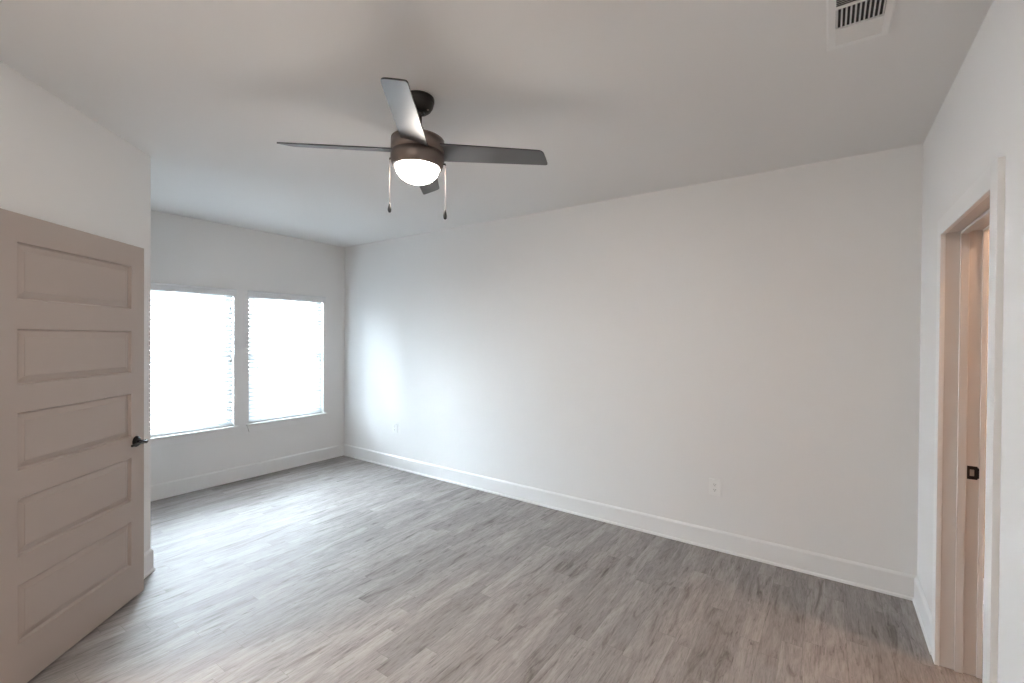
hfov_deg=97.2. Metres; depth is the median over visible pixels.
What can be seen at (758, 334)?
wall
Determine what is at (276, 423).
window
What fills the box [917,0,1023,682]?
wall
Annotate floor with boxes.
[27,456,983,682]
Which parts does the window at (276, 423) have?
sill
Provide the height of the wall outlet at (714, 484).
0.121 m
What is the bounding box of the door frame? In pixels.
[931,156,1005,682]
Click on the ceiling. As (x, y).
(619, 98)
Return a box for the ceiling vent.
[826,0,896,50]
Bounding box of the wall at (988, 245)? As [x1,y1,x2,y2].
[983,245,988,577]
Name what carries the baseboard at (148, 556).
attached to the wall at (59, 165)
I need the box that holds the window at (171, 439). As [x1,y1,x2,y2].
[151,297,237,447]
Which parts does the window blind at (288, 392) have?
rail, ladder cord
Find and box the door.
[0,208,147,682]
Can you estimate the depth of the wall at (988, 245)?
2.69 m
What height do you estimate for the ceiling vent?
0.009 m
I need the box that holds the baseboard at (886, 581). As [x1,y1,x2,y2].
[344,444,915,600]
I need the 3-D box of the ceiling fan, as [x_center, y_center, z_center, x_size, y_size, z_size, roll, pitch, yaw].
[-0.466,-0.901,2.228,0.960,0.595,0.960,1,1,39]
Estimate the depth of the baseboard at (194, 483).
4.89 m
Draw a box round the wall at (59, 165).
[0,61,150,552]
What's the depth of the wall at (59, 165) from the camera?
2.37 m
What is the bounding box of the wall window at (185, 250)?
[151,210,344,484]
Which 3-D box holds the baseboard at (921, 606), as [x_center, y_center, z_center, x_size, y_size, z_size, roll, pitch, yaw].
[1.035,1.490,0.726,0.022,0.147,4.868,1,1,35]
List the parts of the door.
handle, lever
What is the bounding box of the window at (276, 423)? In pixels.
[246,304,326,431]
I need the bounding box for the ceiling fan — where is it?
[277,77,546,219]
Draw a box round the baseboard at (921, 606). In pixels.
[912,576,931,654]
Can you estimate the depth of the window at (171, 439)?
4.56 m
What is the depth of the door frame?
2.11 m
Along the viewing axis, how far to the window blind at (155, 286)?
4.53 m
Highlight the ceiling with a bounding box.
[0,0,993,246]
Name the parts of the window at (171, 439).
sash, sill, sash, frame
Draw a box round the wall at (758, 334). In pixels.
[344,144,922,575]
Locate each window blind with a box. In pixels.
[151,282,236,436]
[248,290,325,422]
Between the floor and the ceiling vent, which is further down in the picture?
the floor
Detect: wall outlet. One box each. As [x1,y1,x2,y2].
[392,423,397,432]
[709,478,720,495]
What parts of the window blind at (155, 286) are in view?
rail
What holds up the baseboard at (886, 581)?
attached to the wall at (758, 334)
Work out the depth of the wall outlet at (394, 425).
5.38 m
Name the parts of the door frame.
casing leg, jamb leg, strike plate, casing leg, casing leg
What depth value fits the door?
2.19 m
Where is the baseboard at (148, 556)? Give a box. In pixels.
[144,549,154,578]

